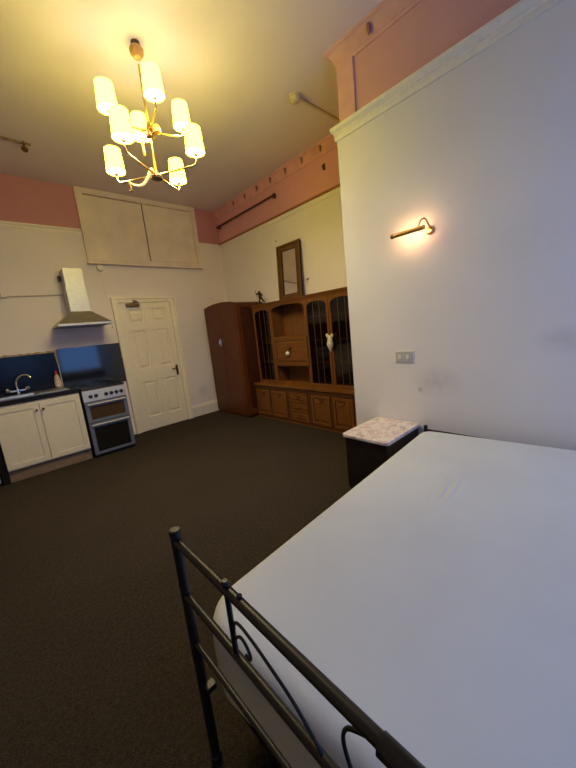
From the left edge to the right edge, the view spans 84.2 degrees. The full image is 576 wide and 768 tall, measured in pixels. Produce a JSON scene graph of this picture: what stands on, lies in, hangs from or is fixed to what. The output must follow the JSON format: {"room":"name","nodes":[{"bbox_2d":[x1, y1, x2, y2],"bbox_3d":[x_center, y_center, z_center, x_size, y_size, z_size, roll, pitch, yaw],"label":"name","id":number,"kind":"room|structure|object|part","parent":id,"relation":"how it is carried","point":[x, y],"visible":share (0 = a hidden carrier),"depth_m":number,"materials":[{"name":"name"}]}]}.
{"room":"studio apartment","nodes":[
{"label":"studio apartment","id":0,"kind":"room"},
{"bbox_2d":[0,174,226,420],"bbox_3d":[-3.069,-0.824,4.308,5.500,3.531,0.100,-15,14,-41],"label":"wall","id":1,"kind":"structure","parent":0,"point":[31,261],"depth_m":4.26,"materials":[{"name":"beige paint"}]},
{"bbox_2d":[0,350,62,396],"bbox_3d":[-3.721,-0.035,3.681,1.818,0.499,0.016,-15,14,-41],"label":"backsplash","id":2,"kind":"structure","parent":1,"relation":"attached to","point":[41,366],"depth_m":4.07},
{"bbox_2d":[0,293,62,298],"bbox_3d":[-3.270,-1.112,4.007,0.786,0.077,0.029,-15,14,-41],"label":"cable","id":3,"kind":"object","parent":1,"relation":"attached to","point":[0,293],"visible":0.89,"depth_m":4.01,"materials":[{"name":"white plastic"}]},
{"bbox_2d":[0,220,80,234],"bbox_3d":[-3.945,-1.771,3.322,3.100,0.065,0.032,-15,14,-41],"label":"rail","id":4,"kind":"object","parent":1,"relation":"attached to","point":[9,224],"visible":1,"depth_m":4.04,"materials":[{"name":"beige paint"}]},
{"bbox_2d":[52,268,112,328],"bbox_3d":[-2.762,-1.123,4.173,0.609,0.740,0.476,-15,14,-41],"label":"extractor hood","id":5,"kind":"object","parent":1,"relation":"attached to","point":[79,314],"visible":1,"depth_m":4.13,"materials":[{"name":"metal"}]},
{"bbox_2d":[55,343,125,386],"bbox_3d":[-2.769,-0.259,4.553,0.807,0.575,0.016,-15,14,-41],"label":"backsplash","id":6,"kind":"structure","parent":1,"relation":"attached to","point":[82,365],"depth_m":4.52,"materials":[{"name":"blue glass"}]},
{"bbox_2d":[96,265,107,297],"bbox_3d":[-2.642,-1.468,4.550,0.094,0.458,0.050,-15,14,-41],"label":"wall box","id":7,"kind":"object","parent":1,"relation":"attached to","point":[98,267],"visible":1,"depth_m":4.51,"materials":[{"name":"beige paint"}]},
{"bbox_2d":[72,186,203,268],"bbox_3d":[-2.178,-2.319,4.902,1.767,0.992,0.075,-15,14,-41],"label":"upper cabinet","id":8,"kind":"object","parent":1,"relation":"attached to","point":[116,229],"visible":1,"depth_m":4.80,"materials":[{"name":"beige paint"}]},
{"bbox_3d":[-2.478,-2.244,4.655,0.777,0.822,0.022,-15,14,-41],"label":"sliding door","id":9,"kind":"part","parent":8,"relation":"part of","materials":[{"name":"beige paint"}]},
{"bbox_3d":[-2.202,-2.330,4.925,1.683,0.914,0.004,-15,14,-41],"label":"panel","id":10,"kind":"part","parent":8,"relation":"part of","materials":[{"name":"beige wood"}]},
{"bbox_3d":[-1.891,-2.399,5.166,0.789,0.822,0.018,-15,14,-41],"label":"sliding door","id":11,"kind":"part","parent":8,"relation":"part of","materials":[{"name":"beige paint"}]},
{"bbox_2d":[110,297,193,433],"bbox_3d":[-2.101,-0.326,5.096,0.950,2.075,0.128,-15,14,-41],"label":"door","id":12,"kind":"structure","parent":1,"relation":"in","point":[148,332],"depth_m":5.09,"materials":[{"name":"beige paint"}]},
{"bbox_2d":[131,399,218,434],"bbox_3d":[-1.741,0.501,5.572,2.185,0.215,0.022,-15,14,-41],"label":"baseboard","id":13,"kind":"structure","parent":1,"relation":"attached to","point":[203,408],"depth_m":5.75,"materials":[{"name":"beige paint"}]},
{"bbox_2d":[0,410,350,767],"bbox_3d":[-0.800,1.131,2.403,5.500,0.100,6.200,-15,14,-41],"label":"floor","id":14,"kind":"structure","parent":0,"point":[97,669],"depth_m":1.98,"materials":[{"name":"carpet"}]},
{"bbox_2d":[0,393,92,485],"bbox_3d":[-3.045,0.601,3.927,0.872,0.866,0.645,-15,14,-41],"label":"base cabinet","id":15,"kind":"object","parent":14,"relation":"on","point":[37,437],"visible":0.99,"depth_m":3.71,"materials":[{"name":"beige paint"}]},
{"bbox_3d":[-3.360,0.679,3.683,0.062,0.866,0.580,-15,14,-41],"label":"panel","id":16,"kind":"part","parent":15,"relation":"part of","materials":[{"name":"black laminate"}]},
{"bbox_3d":[-2.983,0.586,3.595,0.396,0.693,0.020,-15,14,-41],"label":"door","id":17,"kind":"part","parent":15,"relation":"part of","materials":[{"name":"beige paint"}]},
{"bbox_2d":[0,386,78,406],"bbox_3d":[-3.459,0.245,3.523,1.878,0.045,0.604,-15,14,-41],"label":"countertop","id":18,"kind":"structure","parent":15,"relation":"on","point":[71,390],"depth_m":3.68,"materials":[{"name":"black laminate"}]},
{"bbox_2d":[4,374,30,394],"bbox_3d":[-3.276,0.008,3.881,0.285,0.240,0.094,-12,12,-29],"label":"mixer tap","id":19,"kind":"object","parent":18,"relation":"on","point":[27,387],"visible":1,"depth_m":3.87,"materials":[{"name":"silver metal"}]},
{"bbox_3d":[-3.227,-0.030,3.888,0.185,0.178,0.025,-8,10,-13],"label":"spout","id":20,"kind":"part","parent":19,"relation":"part of","materials":[{"name":"silver metal"}]},
{"bbox_2d":[0,387,68,405],"bbox_3d":[-3.112,0.192,3.855,0.760,0.151,0.440,-15,14,-41],"label":"sink","id":21,"kind":"object","parent":18,"relation":"in","point":[23,395],"visible":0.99,"depth_m":3.87,"materials":[{"name":"silver metal"}]},
{"bbox_3d":[-3.189,0.224,3.752,0.370,0.141,0.260,-15,14,-41],"label":"bowl","id":22,"kind":"part","parent":21,"relation":"part of","materials":[{"name":"silver metal"}]},
{"bbox_2d":[54,370,61,387],"bbox_3d":[-3.058,-0.069,4.225,0.077,0.226,0.077,-15,14,-41],"label":"soap bottle","id":23,"kind":"object","parent":18,"relation":"on","point":[57,380],"visible":0.99,"depth_m":4.20,"materials":[{"name":"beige plastic"}]},
{"bbox_3d":[-2.690,0.507,3.862,0.400,0.693,0.020,-15,14,-41],"label":"door","id":24,"kind":"part","parent":15,"relation":"part of","materials":[{"name":"beige paint"}]},
{"bbox_2d":[73,380,135,457],"bbox_3d":[-2.513,0.444,4.370,0.495,0.906,0.656,-15,14,-41],"label":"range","id":25,"kind":"object","parent":14,"relation":"on","point":[104,404],"visible":0.99,"depth_m":4.15,"materials":[{"name":"silver metal"}]},
{"bbox_2d":[73,380,123,390],"bbox_3d":[-2.573,0.015,4.307,0.495,0.018,0.615,-15,14,-41],"label":"cooktop","id":26,"kind":"object","parent":25,"relation":"in","point":[103,385],"depth_m":4.18,"materials":[{"name":"black glass"}]},
{"bbox_3d":[-2.359,0.115,4.103,0.493,0.152,0.032,-15,14,-41],"label":"control panel","id":27,"kind":"part","parent":25,"relation":"part of","materials":[{"name":"silver metal"}]},
{"bbox_3d":[-2.328,0.223,4.101,0.435,0.020,0.038,-15,14,-41],"label":"handle","id":28,"kind":"part","parent":25,"relation":"part of","materials":[{"name":"silver metal"}]},
{"bbox_3d":[-2.337,0.324,4.141,0.487,0.260,0.024,-15,14,-41],"label":"grill door","id":29,"kind":"part","parent":25,"relation":"part of","materials":[{"name":"silver metal"}]},
{"bbox_3d":[-2.338,0.334,4.145,0.435,0.188,0.015,-15,14,-41],"label":"glass","id":30,"kind":"part","parent":25,"relation":"part of","materials":[{"name":"brown glass"}]},
{"bbox_3d":[-2.300,0.485,4.148,0.435,0.020,0.038,-15,14,-41],"label":"handle","id":31,"kind":"part","parent":25,"relation":"part of","materials":[{"name":"silver metal"}]},
{"bbox_3d":[-2.301,0.661,4.201,0.487,0.410,0.024,-15,14,-41],"label":"oven door","id":32,"kind":"part","parent":25,"relation":"part of","materials":[{"name":"black glass"}]},
{"bbox_3d":[-2.302,0.674,4.206,0.435,0.337,0.015,-15,14,-41],"label":"glass","id":33,"kind":"part","parent":25,"relation":"part of","materials":[{"name":"black glass"}]},
{"bbox_2d":[204,301,262,417],"bbox_3d":[-0.866,-0.444,5.532,0.580,1.892,0.975,-15,14,-41],"label":"wardrobe","id":34,"kind":"object","parent":14,"relation":"on","point":[230,325],"visible":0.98,"depth_m":5.21,"materials":[{"name":"brown wood"}]},
{"bbox_3d":[-1.197,-0.437,5.533,0.030,1.727,0.436,-15,14,-41],"label":"door","id":35,"kind":"part","parent":34,"relation":"part of","materials":[{"name":"brown wood"}]},
{"bbox_3d":[-0.894,-0.411,5.209,0.030,1.727,0.436,-15,14,-41],"label":"door","id":36,"kind":"part","parent":34,"relation":"part of","materials":[{"name":"brown wood"}]},
{"bbox_3d":[-0.522,-0.411,5.197,0.537,1.778,0.014,-15,14,-41],"label":"frame","id":37,"kind":"part","parent":34,"relation":"part of","materials":[{"name":"brown wood"}]},
{"bbox_2d":[250,287,356,433],"bbox_3d":[0.221,-0.318,4.519,0.403,1.774,1.961,-15,14,-41],"label":"wall unit","id":38,"kind":"object","parent":14,"relation":"on","point":[312,386],"depth_m":4.42,"materials":[{"name":"orange wood"}]},
{"bbox_2d":[255,291,264,304],"bbox_3d":[-0.438,-1.363,5.017,0.080,0.233,0.170,-15,14,-41],"label":"statuette","id":39,"kind":"object","parent":38,"relation":"on","point":[259,294],"visible":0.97,"depth_m":5.00,"materials":[{"name":"brown metal"}]},
{"bbox_3d":[-0.378,0.279,5.084,0.018,0.404,0.308,-15,14,-41],"label":"door","id":40,"kind":"part","parent":38,"relation":"part of","materials":[{"name":"orange wood"}]},
{"bbox_3d":[-0.359,-0.603,4.997,0.020,1.157,0.420,-15,14,-41],"label":"glass door","id":41,"kind":"part","parent":38,"relation":"part of","materials":[{"name":"orange wood"}]},
{"bbox_3d":[-0.122,0.301,4.810,0.018,0.404,0.333,-15,14,-41],"label":"door","id":42,"kind":"part","parent":38,"relation":"part of","materials":[{"name":"orange wood"}]},
{"bbox_2d":[276,239,302,299],"bbox_3d":[0.018,-1.618,4.593,0.077,0.781,0.470,-15,14,-41],"label":"wall mirror","id":43,"kind":"object","parent":38,"relation":"on","point":[288,255],"visible":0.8,"depth_m":4.59,"materials":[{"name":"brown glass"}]},
{"bbox_2d":[281,247,296,294],"bbox_3d":[0.028,-1.620,4.602,0.042,0.641,0.330,-15,14,-41],"label":"mirror glass","id":44,"kind":"object","parent":43,"relation":"attached to","point":[288,254],"depth_m":4.61,"materials":[{"name":"beige"}]},
{"bbox_3d":[0.035,-0.570,4.581,0.020,1.164,0.723,-15,14,-41],"label":"bay frame","id":45,"kind":"part","parent":38,"relation":"part of","materials":[{"name":"orange wood"}]},
{"bbox_3d":[0.207,-0.616,4.737,0.003,1.164,0.695,-15,14,-41],"label":"panel","id":46,"kind":"part","parent":38,"relation":"part of","materials":[{"name":"brown wood"}]},
{"bbox_2d":[289,392,307,402],"bbox_3d":[0.144,0.189,4.485,0.018,0.134,0.356,-15,14,-41],"label":"drawer","id":47,"kind":"object","parent":38,"relation":"in","point":[294,397],"depth_m":4.47,"materials":[{"name":"orange wood"}]},
{"bbox_3d":[0.174,-1.172,4.407,0.284,0.052,1.961,-15,14,-41],"label":"cornice","id":48,"kind":"part","parent":38,"relation":"part of","materials":[{"name":"orange wood"}]},
{"bbox_2d":[290,401,308,412],"bbox_3d":[0.158,0.326,4.510,0.018,0.129,0.356,-15,14,-41],"label":"drawer","id":49,"kind":"object","parent":38,"relation":"in","point":[295,406],"depth_m":4.50,"materials":[{"name":"orange wood"}]},
{"bbox_2d":[291,410,309,422],"bbox_3d":[0.173,0.462,4.534,0.018,0.133,0.356,-15,14,-41],"label":"drawer","id":50,"kind":"object","parent":38,"relation":"in","point":[300,416],"depth_m":4.52,"materials":[{"name":"orange wood"}]},
{"bbox_2d":[254,379,354,394],"bbox_3d":[0.258,0.019,4.581,0.399,0.034,1.961,-15,14,-41],"label":"countertop","id":51,"kind":"structure","parent":38,"relation":"on","point":[262,383],"depth_m":4.35,"materials":[{"name":"orange wood"}]},
{"bbox_3d":[0.160,0.305,4.511,0.022,0.485,1.953,-15,14,-41],"label":"frame","id":52,"kind":"part","parent":38,"relation":"part of","materials":[{"name":"brown wood"}]},
{"bbox_3d":[0.338,-0.606,4.605,0.006,1.164,1.913,-15,14,-41],"label":"panel","id":53,"kind":"part","parent":38,"relation":"part of","materials":[{"name":"brown wood"}]},
{"bbox_3d":[0.412,-0.537,4.171,0.020,1.157,0.384,-15,14,-41],"label":"glass door","id":54,"kind":"part","parent":38,"relation":"part of","materials":[{"name":"orange wood"}]},
{"bbox_3d":[0.438,0.349,4.211,0.018,0.404,0.322,-15,14,-41],"label":"door","id":55,"kind":"part","parent":38,"relation":"part of","materials":[{"name":"orange wood"}]},
{"bbox_2d":[309,311,348,316],"bbox_3d":[0.614,-0.895,4.059,0.200,0.012,0.768,-15,14,-41],"label":"shelf","id":56,"kind":"object","parent":38,"relation":"attached to","point":[334,313],"depth_m":4.17,"materials":[{"name":"orange wood"}]},
{"bbox_2d":[326,333,333,351],"bbox_3d":[0.525,-0.519,3.987,0.088,0.226,0.089,-6,10,3],"label":"tassel","id":57,"kind":"object","parent":38,"relation":"hanging from","point":[330,343],"visible":1,"depth_m":3.96,"materials":[{"name":"beige fabric"}]},
{"bbox_2d":[311,337,350,340],"bbox_3d":[0.647,-0.582,4.115,0.200,0.012,0.768,-15,14,-41],"label":"shelf","id":58,"kind":"object","parent":38,"relation":"attached to","point":[317,338],"depth_m":4.21,"materials":[{"name":"orange wood"}]},
{"bbox_2d":[313,361,352,363],"bbox_3d":[0.679,-0.282,4.169,0.200,0.012,0.768,-15,14,-41],"label":"shelf","id":59,"kind":"object","parent":38,"relation":"attached to","point":[314,362],"depth_m":4.21,"materials":[{"name":"orange wood"}]},
{"bbox_3d":[0.685,-0.513,3.880,0.020,1.157,0.399,-15,14,-41],"label":"glass door","id":60,"kind":"part","parent":38,"relation":"part of","materials":[{"name":"orange wood"}]},
{"bbox_3d":[0.689,0.370,3.942,0.018,0.404,0.314,-15,14,-41],"label":"door","id":61,"kind":"part","parent":38,"relation":"part of","materials":[{"name":"orange wood"}]},
{"bbox_2d":[168,425,492,767],"bbox_3d":[0.892,0.667,1.249,1.451,0.860,2.294,3,14,41],"label":"frame","id":62,"kind":"object","parent":14,"relation":"on","point":[389,751],"visible":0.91,"depth_m":0.69,"materials":[{"name":"black metal"}]},
{"bbox_3d":[-0.284,0.833,0.994,0.033,0.849,0.033,-15,14,-41],"label":"post","id":63,"kind":"part","parent":62,"relation":"part of","materials":[{"name":"black metal"}]},
{"bbox_3d":[0.196,0.836,0.469,0.015,0.015,1.420,-15,14,-41],"label":"rail","id":64,"kind":"part","parent":62,"relation":"part of","materials":[{"name":"black metal"}]},
{"bbox_3d":[0.178,0.672,0.440,0.021,0.021,1.420,-15,14,-41],"label":"rail","id":65,"kind":"part","parent":62,"relation":"part of","materials":[{"name":"black metal"}]},
{"bbox_3d":[0.564,0.881,1.675,0.024,0.040,2.115,2,13,38],"label":"rail","id":66,"kind":"part","parent":62,"relation":"part of","materials":[{"name":"black metal"}]},
{"bbox_3d":[0.160,0.497,0.408,0.023,0.023,1.420,-15,14,-41],"label":"rail","id":67,"kind":"part","parent":62,"relation":"part of","materials":[{"name":"black metal"}]},
{"bbox_2d":[213,431,575,767],"bbox_3d":[0.893,0.710,1.336,1.422,0.290,2.025,3,14,42],"label":"mattress","id":68,"kind":"object","parent":62,"relation":"on","point":[437,594],"visible":0.85,"depth_m":0.97,"materials":[{"name":"white fabric"}]},
{"bbox_3d":[1.587,0.412,2.074,1.353,0.054,0.019,4,14,43],"label":"rail","id":69,"kind":"part","parent":62,"relation":"part of","materials":[{"name":"black metal"}]},
{"bbox_2d":[343,417,418,488],"bbox_3d":[0.795,0.607,2.676,0.532,0.492,0.420,-15,14,-41],"label":"nightstand","id":70,"kind":"object","parent":14,"relation":"on","point":[371,443],"visible":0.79,"depth_m":2.54,"materials":[{"name":"black wood"}]},
{"bbox_3d":[0.621,0.661,2.518,0.014,0.422,0.372,-15,14,-41],"label":"door","id":71,"kind":"part","parent":70,"relation":"part of","materials":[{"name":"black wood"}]},
{"bbox_2d":[0,0,381,211],"bbox_3d":[-1.179,-2.423,1.764,5.500,0.100,6.200,-15,14,-41],"label":"ceiling","id":72,"kind":"structure","parent":0,"point":[235,65],"depth_m":2.72,"materials":[{"name":"paint"}]},
{"bbox_2d":[0,136,30,152],"bbox_3d":[-3.330,-2.252,2.658,1.900,0.100,0.060,-16,14,-43],"label":"ceiling pipe","id":73,"kind":"object","parent":72,"relation":"attached to","point":[24,148],"visible":1,"depth_m":3.25,"materials":[{"name":"gold metal"}]},
{"bbox_2d":[94,38,204,191],"bbox_3d":[-1.057,-1.998,2.397,0.660,0.980,0.660,-12,12,-30],"label":"chandelier","id":74,"kind":"object","parent":72,"relation":"hanging from","point":[140,129],"visible":1,"depth_m":2.34,"materials":[{"name":"white glass"}]},
{"bbox_2d":[98,103,110,113],"bbox_3d":[-1.275,-1.952,2.260,0.131,0.001,0.131,-15,14,-41],"label":"diffuser","id":75,"kind":"object","parent":74,"relation":"attached to","point":[101,107],"depth_m":2.24,"materials":[{"name":"white glass"}]},
{"bbox_3d":[-1.283,-2.025,2.247,0.136,0.165,0.136,-15,14,-41],"label":"lamp shade","id":76,"kind":"part","parent":74,"relation":"part of","materials":[{"name":"white glass"}]},
{"bbox_3d":[-1.370,-1.757,2.512,0.136,0.165,0.136,-15,14,-41],"label":"lamp shade","id":77,"kind":"part","parent":74,"relation":"part of","materials":[{"name":"white glass"}]},
{"bbox_2d":[107,168,124,174],"bbox_3d":[-1.362,-1.684,2.525,0.131,0.001,0.131,-15,14,-41],"label":"diffuser","id":78,"kind":"object","parent":74,"relation":"attached to","point":[111,170],"depth_m":2.52,"materials":[{"name":"white glass"}]},
{"bbox_3d":[-1.104,-1.712,2.106,0.136,0.165,0.136,-15,14,-41],"label":"lamp shade","id":79,"kind":"part","parent":74,"relation":"part of","materials":[{"name":"white glass"}]},
{"bbox_2d":[112,132,133,142],"bbox_3d":[-1.096,-1.640,2.119,0.131,0.001,0.131,-15,14,-41],"label":"diffuser","id":80,"kind":"object","parent":74,"relation":"attached to","point":[116,136],"depth_m":2.12,"materials":[{"name":"white glass"}]},
{"bbox_3d":[-1.172,-1.914,2.332,0.250,0.068,0.014,-12,12,-32],"label":"arm","id":81,"kind":"part","parent":74,"relation":"part of","materials":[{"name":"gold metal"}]},
{"bbox_3d":[-1.201,-1.632,2.502,0.333,0.072,0.014,-4,10,13],"label":"arm","id":82,"kind":"part","parent":74,"relation":"part of","materials":[{"name":"gold metal"}]},
{"bbox_3d":[-1.105,-2.448,2.317,0.060,0.060,0.060,-15,14,-41],"label":"ceiling plate","id":83,"kind":"part","parent":74,"relation":"part of","materials":[{"name":"gold metal"}]},
{"bbox_3d":[-1.057,-1.608,2.282,0.014,0.072,0.333,-4,10,13],"label":"arm","id":84,"kind":"part","parent":74,"relation":"part of","materials":[{"name":"gold metal"}]},
{"bbox_3d":[-1.208,-2.097,2.602,0.136,0.165,0.136,-15,14,-41],"label":"lamp shade","id":85,"kind":"part","parent":74,"relation":"part of","materials":[{"name":"white glass"}]},
{"bbox_2d":[133,133,148,141],"bbox_3d":[-1.200,-2.024,2.615,0.131,0.001,0.131,-15,14,-41],"label":"diffuser","id":86,"kind":"object","parent":74,"relation":"attached to","point":[137,136],"depth_m":2.61,"materials":[{"name":"white glass"}]},
{"bbox_3d":[-1.128,-1.595,2.470,0.211,0.128,0.026,-6,10,1],"label":"bare arm","id":87,"kind":"part","parent":74,"relation":"part of","materials":[{"name":"gold metal"}]},
{"bbox_3d":[-1.083,-1.851,2.424,0.067,0.160,0.017,-6,10,1],"label":"bare arm","id":88,"kind":"part","parent":74,"relation":"part of","materials":[{"name":"gold metal"}]},
{"bbox_3d":[-0.922,-2.049,2.166,0.136,0.165,0.136,-15,14,-41],"label":"lamp shade","id":89,"kind":"part","parent":74,"relation":"part of","materials":[{"name":"white glass"}]},
{"bbox_3d":[-0.972,-1.927,2.287,0.013,0.068,0.250,-12,12,-32],"label":"arm","id":90,"kind":"part","parent":74,"relation":"part of","materials":[{"name":"gold metal"}]},
{"bbox_2d":[144,89,163,100],"bbox_3d":[-0.914,-1.976,2.179,0.131,0.001,0.131,-15,14,-41],"label":"diffuser","id":91,"kind":"object","parent":74,"relation":"attached to","point":[148,93],"depth_m":2.18,"materials":[{"name":"white glass"}]},
{"bbox_3d":[-0.982,-1.681,2.640,0.014,0.072,0.333,-4,10,13],"label":"arm","id":92,"kind":"part","parent":74,"relation":"part of","materials":[{"name":"gold metal"}]},
{"bbox_3d":[-0.930,-1.967,2.484,0.250,0.068,0.014,-12,12,-32],"label":"arm","id":93,"kind":"part","parent":74,"relation":"part of","materials":[{"name":"gold metal"}]},
{"bbox_3d":[-0.964,-1.847,2.768,0.136,0.165,0.136,-15,14,-41],"label":"lamp shade","id":94,"kind":"part","parent":74,"relation":"part of","materials":[{"name":"white glass"}]},
{"bbox_2d":[171,178,185,183],"bbox_3d":[-0.956,-1.774,2.781,0.131,0.001,0.131,-15,14,-41],"label":"diffuser","id":95,"kind":"object","parent":74,"relation":"attached to","point":[182,181],"depth_m":2.79,"materials":[{"name":"white glass"}]},
{"bbox_3d":[-0.838,-1.656,2.421,0.333,0.072,0.014,-4,10,13],"label":"arm","id":96,"kind":"part","parent":74,"relation":"part of","materials":[{"name":"gold metal"}]},
{"bbox_3d":[-0.847,-2.121,2.521,0.136,0.165,0.136,-15,14,-41],"label":"lamp shade","id":97,"kind":"part","parent":74,"relation":"part of","materials":[{"name":"white glass"}]},
{"bbox_2d":[174,122,187,130],"bbox_3d":[-0.840,-2.048,2.535,0.131,0.001,0.131,-15,14,-41],"label":"diffuser","id":98,"kind":"object","parent":74,"relation":"attached to","point":[177,126],"depth_m":2.52,"materials":[{"name":"white glass"}]},
{"bbox_3d":[-0.698,-1.802,2.362,0.136,0.165,0.136,-15,14,-41],"label":"lamp shade","id":99,"kind":"part","parent":74,"relation":"part of","materials":[{"name":"white glass"}]},
{"bbox_2d":[186,148,203,155],"bbox_3d":[-0.690,-1.729,2.375,0.131,0.001,0.131,-15,14,-41],"label":"diffuser","id":100,"kind":"object","parent":74,"relation":"attached to","point":[200,152],"depth_m":2.37,"materials":[{"name":"white glass"}]},
{"bbox_2d":[289,91,301,104],"bbox_3d":[0.069,-2.704,3.031,0.123,0.056,0.123,-15,14,-41],"label":"smoke detector","id":101,"kind":"object","parent":72,"relation":"attached to","point":[294,97],"visible":1,"depth_m":3.00,"materials":[{"name":"plastic"}]},
{"bbox_2d":[300,98,339,122],"bbox_3d":[0.382,-2.805,3.299,0.720,0.018,0.025,-15,14,-41],"label":"conduit","id":102,"kind":"object","parent":72,"relation":"attached to","point":[308,103],"visible":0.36,"depth_m":3.24,"materials":[{"name":"metal"}]},
{"bbox_2d":[216,147,346,302],"bbox_3d":[0.086,-1.251,4.810,0.100,3.531,3.420,-15,14,-41],"label":"wall","id":103,"kind":"structure","parent":0,"point":[249,264],"depth_m":4.47,"materials":[{"name":"yellow paint"}]},
{"bbox_2d":[216,193,275,228],"bbox_3d":[-0.724,-2.745,5.136,0.054,0.060,1.605,-15,14,-41],"label":"curtain rod","id":104,"kind":"object","parent":103,"relation":"attached to","point":[273,195],"visible":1,"depth_m":5.00,"materials":[{"name":"black metal"}]},
{"bbox_2d":[218,183,339,244],"bbox_3d":[-0.088,-2.436,4.552,0.028,0.030,3.420,-15,14,-41],"label":"rail","id":105,"kind":"object","parent":103,"relation":"attached to","point":[337,185],"visible":0.65,"depth_m":4.50,"materials":[{"name":"brown paint"}]},
{"bbox_2d":[219,187,340,248],"bbox_3d":[-0.077,-2.394,4.566,0.010,0.058,3.420,-15,14,-41],"label":"rail","id":106,"kind":"object","parent":103,"relation":"attached to","point":[337,190],"visible":0.65,"depth_m":4.50,"materials":[{"name":"yellow paint"}]},
{"bbox_2d":[337,0,575,450],"bbox_3d":[1.791,-0.984,2.311,1.040,3.531,2.580,-15,14,-41],"label":"wall","id":107,"kind":"structure","parent":0,"point":[484,302],"depth_m":2.15,"materials":[{"name":"white paint"}]},
{"bbox_2d":[212,0,421,219],"bbox_3d":[0.392,-2.736,3.208,0.993,0.125,6.000,-15,14,-41],"label":"crown molding","id":108,"kind":"structure","parent":107,"relation":"attached to","point":[385,10],"depth_m":2.52,"materials":[{"name":"pink paint"}]},
{"bbox_2d":[336,2,411,121],"bbox_3d":[1.287,-2.302,1.711,0.016,0.433,2.545,-15,14,-41],"label":"frieze border","id":109,"kind":"object","parent":107,"relation":"attached to","point":[346,95],"visible":0.56,"depth_m":2.57,"materials":[{"name":"pink paint"}]},
{"bbox_2d":[395,350,413,362],"bbox_3d":[0.961,-0.228,2.644,0.018,0.104,0.162,-15,14,-41],"label":"wall switch","id":110,"kind":"object","parent":107,"relation":"attached to","point":[401,356],"visible":1,"depth_m":2.64,"materials":[{"name":"grey plastic"}]},
{"bbox_3d":[0.963,-0.226,2.647,0.012,0.086,0.146,-15,14,-41],"label":"plate","id":111,"kind":"part","parent":110,"relation":"part of","materials":[{"name":"grey plastic"}]},
{"bbox_2d":[390,217,434,238],"bbox_3d":[0.911,-1.131,2.347,0.128,0.106,0.278,-15,14,-41],"label":"picture light","id":112,"kind":"object","parent":107,"relation":"attached to","point":[430,229],"visible":1,"depth_m":2.29,"materials":[{"name":"gold metal"}]},
{"bbox_3d":[0.875,-1.107,2.321,0.031,0.031,0.234,-15,14,-41],"label":"lamp shade","id":113,"kind":"part","parent":112,"relation":"part of","materials":[{"name":"gold metal"}]},
{"bbox_3d":[0.974,-1.138,2.262,0.119,0.074,0.032,-9,11,-18],"label":"curved arm","id":114,"kind":"part","parent":112,"relation":"part of","materials":[{"name":"gold metal"}]},
{"bbox_3d":[1.025,-1.113,2.308,0.022,0.062,0.062,-15,14,-41],"label":"wall plate","id":115,"kind":"part","parent":112,"relation":"part of","materials":[{"name":"gold metal"}]},
{"bbox_2d":[330,0,563,142],"bbox_3d":[1.604,-2.125,2.072,0.979,0.108,2.619,-15,14,-41],"label":"crown molding","id":116,"kind":"structure","parent":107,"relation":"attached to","point":[522,12],"depth_m":2.02,"materials":[{"name":"white paint"}]}
]}

